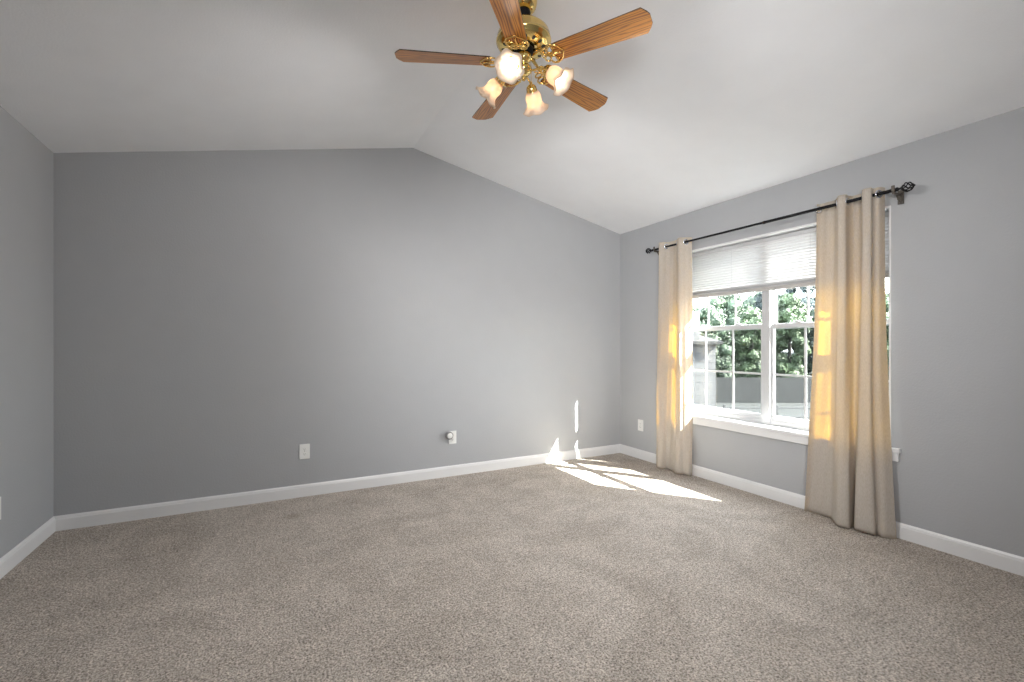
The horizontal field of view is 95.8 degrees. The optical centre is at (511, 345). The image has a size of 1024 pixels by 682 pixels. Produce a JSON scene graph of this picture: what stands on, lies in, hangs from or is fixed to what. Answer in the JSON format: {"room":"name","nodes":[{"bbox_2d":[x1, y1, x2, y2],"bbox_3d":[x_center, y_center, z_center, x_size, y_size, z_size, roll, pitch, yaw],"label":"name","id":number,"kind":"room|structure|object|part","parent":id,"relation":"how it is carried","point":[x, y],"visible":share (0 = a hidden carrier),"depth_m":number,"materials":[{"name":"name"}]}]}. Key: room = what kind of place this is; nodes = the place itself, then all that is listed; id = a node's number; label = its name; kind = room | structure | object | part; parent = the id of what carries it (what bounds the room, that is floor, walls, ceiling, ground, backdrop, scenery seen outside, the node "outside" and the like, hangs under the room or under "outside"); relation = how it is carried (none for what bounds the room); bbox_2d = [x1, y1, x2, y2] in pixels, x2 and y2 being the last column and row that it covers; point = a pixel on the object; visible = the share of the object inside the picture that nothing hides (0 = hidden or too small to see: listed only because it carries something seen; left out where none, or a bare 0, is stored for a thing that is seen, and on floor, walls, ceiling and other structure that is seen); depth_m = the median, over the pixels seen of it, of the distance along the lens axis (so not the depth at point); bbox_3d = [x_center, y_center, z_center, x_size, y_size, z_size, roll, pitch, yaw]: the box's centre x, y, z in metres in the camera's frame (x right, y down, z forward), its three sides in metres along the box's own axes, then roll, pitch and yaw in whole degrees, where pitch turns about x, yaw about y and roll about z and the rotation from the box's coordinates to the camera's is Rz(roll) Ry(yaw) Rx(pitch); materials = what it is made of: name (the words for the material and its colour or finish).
{"room":"empty bedroom","nodes":[
{"label":"empty bedroom","id":0,"kind":"room"},
{"bbox_2d":[0,106,52,557],"bbox_3d":[-1.799,-0.021,0.511,0.200,2.483,5.600,0,0,-28],"label":"wall","id":1,"kind":"structure","parent":0,"point":[26,164],"depth_m":2.68,"materials":[{"name":"grey paint"}]},
{"bbox_2d":[0,516,54,578],"bbox_3d":[-1.704,1.171,0.561,0.014,0.097,5.600,0,0,-28],"label":"baseboard","id":2,"kind":"structure","parent":1,"relation":"attached to","point":[24,548],"depth_m":2.67,"materials":[{"name":"white paint"}]},
{"bbox_2d":[53,148,619,515],"bbox_3d":[-0.936,-0.276,4.239,5.193,2.992,0.200,0,0,-28],"label":"wall","id":3,"kind":"structure","parent":0,"point":[217,315],"depth_m":3.74,"materials":[{"name":"grey paint"}]},
{"bbox_2d":[299,444,309,458],"bbox_3d":[-1.675,0.858,3.734,0.076,0.120,0.009,0,0,-28],"label":"wall outlet","id":4,"kind":"object","parent":3,"relation":"attached to","point":[304,449],"visible":1,"depth_m":3.73,"materials":[{"name":"white plastic"}]},
{"bbox_2d":[54,444,619,530],"bbox_3d":[-0.887,1.171,4.145,4.793,0.097,0.014,0,0,-28],"label":"baseboard","id":5,"kind":"structure","parent":3,"relation":"attached to","point":[124,514],"depth_m":3.71,"materials":[{"name":"white paint"}]},
{"bbox_2d":[449,431,455,443],"bbox_3d":[-0.555,0.860,4.322,0.076,0.120,0.009,0,0,-28],"label":"wall outlet","id":6,"kind":"object","parent":3,"relation":"attached to","point":[453,440],"visible":0.66,"depth_m":4.32,"materials":[{"name":"white plastic"}]},
{"bbox_2d":[445,431,452,439],"bbox_3d":[-0.581,0.834,4.274,0.076,0.076,0.055,0,0,-28],"label":"plug","id":7,"kind":"object","parent":6,"relation":"attached to","point":[449,435],"visible":1,"depth_m":4.25,"materials":[{"name":"grey plastic"}]},
{"bbox_2d":[0,453,1023,681],"bbox_3d":[0.411,1.295,1.672,5.193,0.150,6.000,0,0,-28],"label":"floor","id":8,"kind":"structure","parent":0,"point":[617,567],"depth_m":2.27,"materials":[{"name":"beige carpet"}]},
{"bbox_2d":[0,0,1023,233],"bbox_3d":[0.411,-1.576,1.672,5.193,0.712,6.000,0,0,-28],"label":"ceiling","id":9,"kind":"structure","parent":0,"point":[720,101],"depth_m":2.62,"materials":[{"name":"white paint"}]},
{"bbox_2d":[395,0,652,119],"bbox_3d":[0.051,-1.502,2.385,1.224,0.526,1.192,0,0,-28],"label":"ceiling fan","id":10,"kind":"object","parent":9,"relation":"hanging from","point":[523,38],"visible":1,"depth_m":2.25,"materials":[{"name":"brown wood"}]},
{"bbox_3d":[-0.340,-1.430,2.303,0.472,0.006,0.140,0,11,-6],"label":"blade","id":11,"kind":"part","parent":10,"relation":"part of","materials":[{"name":"brown wood"}]},
{"bbox_3d":[-0.127,-1.309,2.410,0.138,0.140,0.139,0,0,-28],"label":"lamp shade","id":12,"kind":"part","parent":10,"relation":"part of","materials":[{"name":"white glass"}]},
{"bbox_3d":[-0.102,-1.430,2.710,0.140,0.006,0.472,-12,5,-23],"label":"blade","id":13,"kind":"part","parent":10,"relation":"part of","materials":[{"name":"brown wood"}]},
{"bbox_2d":[495,76,504,86],"bbox_3d":[-0.068,-1.360,2.390,0.063,0.063,0.064,0,0,-28],"label":"socket","id":14,"kind":"object","parent":10,"relation":"attached to","point":[498,83],"depth_m":2.36,"materials":[{"name":"gold metal"}]},
{"bbox_3d":[-0.026,-1.430,1.951,0.140,0.006,0.472,11,2,12],"label":"blade","id":15,"kind":"part","parent":10,"relation":"part of","materials":[{"name":"brown wood"}]},
{"bbox_3d":[-0.008,-1.309,2.156,0.139,0.140,0.138,0,0,-28],"label":"lamp shade","id":16,"kind":"part","parent":10,"relation":"part of","materials":[{"name":"white glass"}]},
{"bbox_3d":[-0.003,-1.326,2.183,0.058,0.079,0.081,0,0,4],"label":"bulb","id":17,"kind":"part","parent":10,"relation":"part of","materials":[{"name":"white glass"}]},
{"bbox_2d":[526,84,536,93],"bbox_3d":[0.106,-1.360,2.470,0.064,0.063,0.063,0,0,-28],"label":"socket","id":18,"kind":"object","parent":10,"relation":"attached to","point":[532,89],"depth_m":2.45,"materials":[{"name":"gold metal"}]},
{"bbox_3d":[0.126,-1.309,2.530,0.139,0.140,0.138,0,0,-28],"label":"lamp shade","id":19,"kind":"part","parent":10,"relation":"part of","materials":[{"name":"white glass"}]},
{"bbox_3d":[0.132,-1.382,2.316,0.095,0.024,0.010,0,0,20],"label":"lamp arm","id":20,"kind":"part","parent":10,"relation":"part of","materials":[{"name":"gold metal"}]},
{"bbox_2d":[543,65,551,76],"bbox_3d":[0.186,-1.360,2.296,0.063,0.063,0.064,0,0,-28],"label":"socket","id":21,"kind":"object","parent":10,"relation":"attached to","point":[547,70],"depth_m":2.27,"materials":[{"name":"gold metal"}]},
{"bbox_3d":[0.246,-1.309,2.276,0.138,0.140,0.139,0,0,-28],"label":"lamp shade","id":22,"kind":"part","parent":10,"relation":"part of","materials":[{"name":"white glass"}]},
{"bbox_3d":[0.221,-1.326,2.286,0.081,0.079,0.058,0,0,36],"label":"bulb","id":23,"kind":"part","parent":10,"relation":"part of","materials":[{"name":"white glass"}]},
{"bbox_3d":[0.358,-1.430,2.610,0.472,0.006,0.140,0,-11,-42],"label":"blade","id":24,"kind":"part","parent":10,"relation":"part of","materials":[{"name":"brown wood"}]},
{"bbox_3d":[0.405,-1.430,2.141,0.472,0.006,0.140,0,-11,30],"label":"blade","id":25,"kind":"part","parent":10,"relation":"part of","materials":[{"name":"brown wood"}]},
{"bbox_2d":[620,107,1023,556],"bbox_3d":[2.622,-0.021,2.832,0.200,2.483,5.600,0,0,-28],"label":"wall","id":26,"kind":"structure","parent":0,"point":[957,237],"depth_m":2.77,"materials":[{"name":"grey paint"}]},
{"bbox_2d":[638,419,642,430],"bbox_3d":[1.381,0.860,4.971,0.009,0.120,0.076,0,0,-28],"label":"wall outlet","id":27,"kind":"object","parent":26,"relation":"attached to","point":[640,422],"visible":1,"depth_m":4.97,"materials":[{"name":"white plastic"}]},
{"bbox_2d":[646,182,914,254],"bbox_3d":[1.934,-0.945,3.797,0.121,0.105,2.252,0,0,-28],"label":"curtain rod","id":28,"kind":"object","parent":26,"relation":"attached to","point":[900,195],"visible":0.96,"depth_m":3.28,"materials":[{"name":"black metal"}]},
{"bbox_2d":[656,237,692,475],"bbox_3d":[1.553,0.103,4.468,0.102,2.230,0.397,0,0,-28],"label":"curtain","id":29,"kind":"object","parent":28,"relation":"hanging from","point":[674,398],"visible":1,"depth_m":4.42,"materials":[{"name":"fabric"}]},
{"bbox_2d":[804,187,896,538],"bbox_3d":[2.243,0.103,3.131,0.123,2.230,0.558,0,0,-28],"label":"curtain","id":30,"kind":"object","parent":28,"relation":"hanging from","point":[849,476],"visible":0.99,"depth_m":3.10,"materials":[{"name":"fabric"}]},
{"bbox_2d":[692,205,900,461],"bbox_3d":[2.089,-0.082,3.795,0.210,1.637,1.890,0,0,-28],"label":"window","id":31,"kind":"structure","parent":26,"relation":"in","point":[789,429],"depth_m":3.80,"materials":[{"name":"white plastic"}]},
{"bbox_3d":[1.948,-0.502,4.242,0.028,0.735,0.821,0,0,-28],"label":"sash","id":32,"kind":"part","parent":31,"relation":"part of","materials":[{"name":"white plastic"}]},
{"bbox_3d":[1.920,0.222,4.228,0.028,0.797,0.821,0,0,-28],"label":"sash","id":33,"kind":"part","parent":31,"relation":"part of","materials":[{"name":"white plastic"}]},
{"bbox_3d":[2.143,-0.122,3.824,0.082,1.555,1.780,0,0,-28],"label":"frame","id":34,"kind":"part","parent":31,"relation":"part of","materials":[{"name":"white plastic"}]},
{"bbox_2d":[692,211,888,298],"bbox_3d":[2.095,-0.664,3.798,0.034,0.432,1.756,0,0,-28],"label":"window blind","id":35,"kind":"object","parent":31,"relation":"attached to","point":[784,261],"visible":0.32,"depth_m":3.85,"materials":[{"name":"white plastic"}]},
{"bbox_3d":[1.947,-0.660,4.082,0.032,0.380,0.002,0,0,-28],"label":"ladder cord","id":36,"kind":"part","parent":35,"relation":"part of","materials":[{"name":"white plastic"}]},
{"bbox_3d":[2.095,-0.864,3.798,0.034,0.032,1.756,0,0,-28],"label":"head rail","id":37,"kind":"part","parent":35,"relation":"part of","materials":[{"name":"white plastic"}]},
{"bbox_3d":[2.095,-0.463,3.798,0.026,0.030,1.748,0,0,-28],"label":"rail","id":38,"kind":"part","parent":35,"relation":"part of","materials":[{"name":"white plastic"}]},
{"bbox_3d":[2.060,0.669,3.780,0.145,0.028,1.890,0,0,-28],"label":"sill","id":39,"kind":"part","parent":31,"relation":"part of","materials":[{"name":"white paint"}]},
{"bbox_3d":[2.339,0.222,3.429,0.028,0.797,0.863,0,0,-28],"label":"sash","id":40,"kind":"part","parent":31,"relation":"part of","materials":[{"name":"white plastic"}]},
{"bbox_3d":[2.368,-0.502,3.444,0.028,0.735,0.863,0,0,-28],"label":"sash","id":41,"kind":"part","parent":31,"relation":"part of","materials":[{"name":"white plastic"}]},
{"bbox_2d":[620,444,1023,575],"bbox_3d":[2.527,1.171,2.783,0.014,0.097,5.600,0,0,-28],"label":"baseboard","id":42,"kind":"structure","parent":26,"relation":"attached to","point":[1005,561],"depth_m":2.86,"materials":[{"name":"white paint"}]},
{"label":"outside","id":43,"kind":"structure","parent":0,"visible":0},
{"bbox_2d":[716,402,809,430],"bbox_3d":[41.011,4.100,54.386,114.307,0.001,170.000,0,0,-28],"label":"ground","id":44,"kind":"structure","parent":43,"point":[781,412],"depth_m":30.98,"materials":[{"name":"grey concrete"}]},
{"bbox_2d":[692,299,698,311],"bbox_3d":[18.925,-0.582,49.552,5.760,9.473,6.137,0,0,-2],"label":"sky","id":45,"kind":"structure","parent":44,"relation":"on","point":[694,304],"depth_m":48.42,"materials":[{"name":"white"}]},
{"bbox_2d":[692,312,722,413],"bbox_3d":[3.800,1.275,25.500,11.200,5.650,9.800,0,0,0],"label":"neighbor house","id":46,"kind":"structure","parent":44,"relation":"on","point":[698,340],"depth_m":21.00,"materials":[{"name":"white"}]},
{"bbox_2d":[692,303,736,377],"bbox_3d":[15.592,0.379,36.755,4.180,7.553,3.975,0,0,28],"label":"tree","id":47,"kind":"object","parent":44,"relation":"on","point":[723,351],"visible":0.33,"depth_m":35.67,"materials":[{"name":"green plant"}]},
{"bbox_2d":[709,294,745,366],"bbox_3d":[20.205,-0.614,43.368,5.308,9.537,4.898,0,0,-38],"label":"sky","id":48,"kind":"structure","parent":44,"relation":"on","point":[725,304],"depth_m":42.43,"materials":[{"name":"white"}]},
{"bbox_2d":[728,306,761,377],"bbox_3d":[18.867,0.517,36.737,3.277,7.278,3.212,0,0,-39],"label":"tree","id":49,"kind":"object","parent":44,"relation":"on","point":[747,343],"visible":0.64,"depth_m":36.00,"materials":[{"name":"green plant"}]},
{"bbox_2d":[741,292,787,350],"bbox_3d":[26.372,-0.934,49.525,6.081,10.176,5.526,0,0,27],"label":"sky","id":50,"kind":"structure","parent":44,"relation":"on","point":[749,302],"depth_m":48.93,"materials":[{"name":"white"}]},
{"bbox_2d":[723,405,809,417],"bbox_3d":[22.500,3.525,23.000,24.000,1.150,0.112,0,0,0],"label":"rail fence","id":51,"kind":"object","parent":44,"relation":"on","point":[724,406],"visible":0.15,"depth_m":22.98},
{"bbox_3d":[22.500,3.125,23.000,24.000,0.090,0.040,0,0,0],"label":"rail","id":52,"kind":"part","parent":51,"relation":"part of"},
{"bbox_3d":[22.500,3.585,23.000,24.000,0.090,0.040,0,0,0],"label":"rail","id":53,"kind":"part","parent":51,"relation":"part of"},
{"bbox_2d":[752,291,787,354],"bbox_3d":[24.219,-0.970,43.414,3.412,10.249,3.744,0,0,-28],"label":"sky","id":54,"kind":"structure","parent":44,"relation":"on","point":[758,300],"depth_m":42.99,"materials":[{"name":"white"}]},
{"bbox_2d":[776,292,812,377],"bbox_3d":[21.932,-0.024,36.629,3.261,8.356,3.309,0,0,40],"label":"tree","id":55,"kind":"object","parent":44,"relation":"on","point":[790,308],"visible":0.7,"depth_m":35.86,"materials":[{"name":"green plant"}]},
{"bbox_2d":[782,286,814,375],"bbox_3d":[27.305,-2.959,43.221,3.864,14.223,4.290,0,0,-8],"label":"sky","id":56,"kind":"structure","parent":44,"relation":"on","point":[811,288],"depth_m":42.26,"materials":[{"name":"white"}]},
{"bbox_2d":[716,377,888,402],"bbox_3d":[24.044,3.170,32.995,32.088,1.860,0.118,0,0,0],"label":"privacy fence","id":57,"kind":"object","parent":44,"relation":"on","point":[748,389],"visible":0.16,"depth_m":32.99,"materials":[{"name":"grey wood"}]},
{"bbox_2d":[803,309,814,375],"bbox_3d":[25.131,0.303,36.752,3.586,7.704,3.360,0,0,-12],"label":"tree","id":58,"kind":"object","parent":44,"relation":"on","point":[811,341],"visible":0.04,"depth_m":37.19,"materials":[{"name":"green plant"}]},
{"bbox_2d":[885,290,888,377],"bbox_3d":[30.442,-0.240,36.869,5.810,8.790,5.567,0,0,-18],"label":"tree","id":59,"kind":"object","parent":44,"relation":"on","point":[886,293],"visible":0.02,"depth_m":36.06,"materials":[{"name":"green plant"}]}
]}

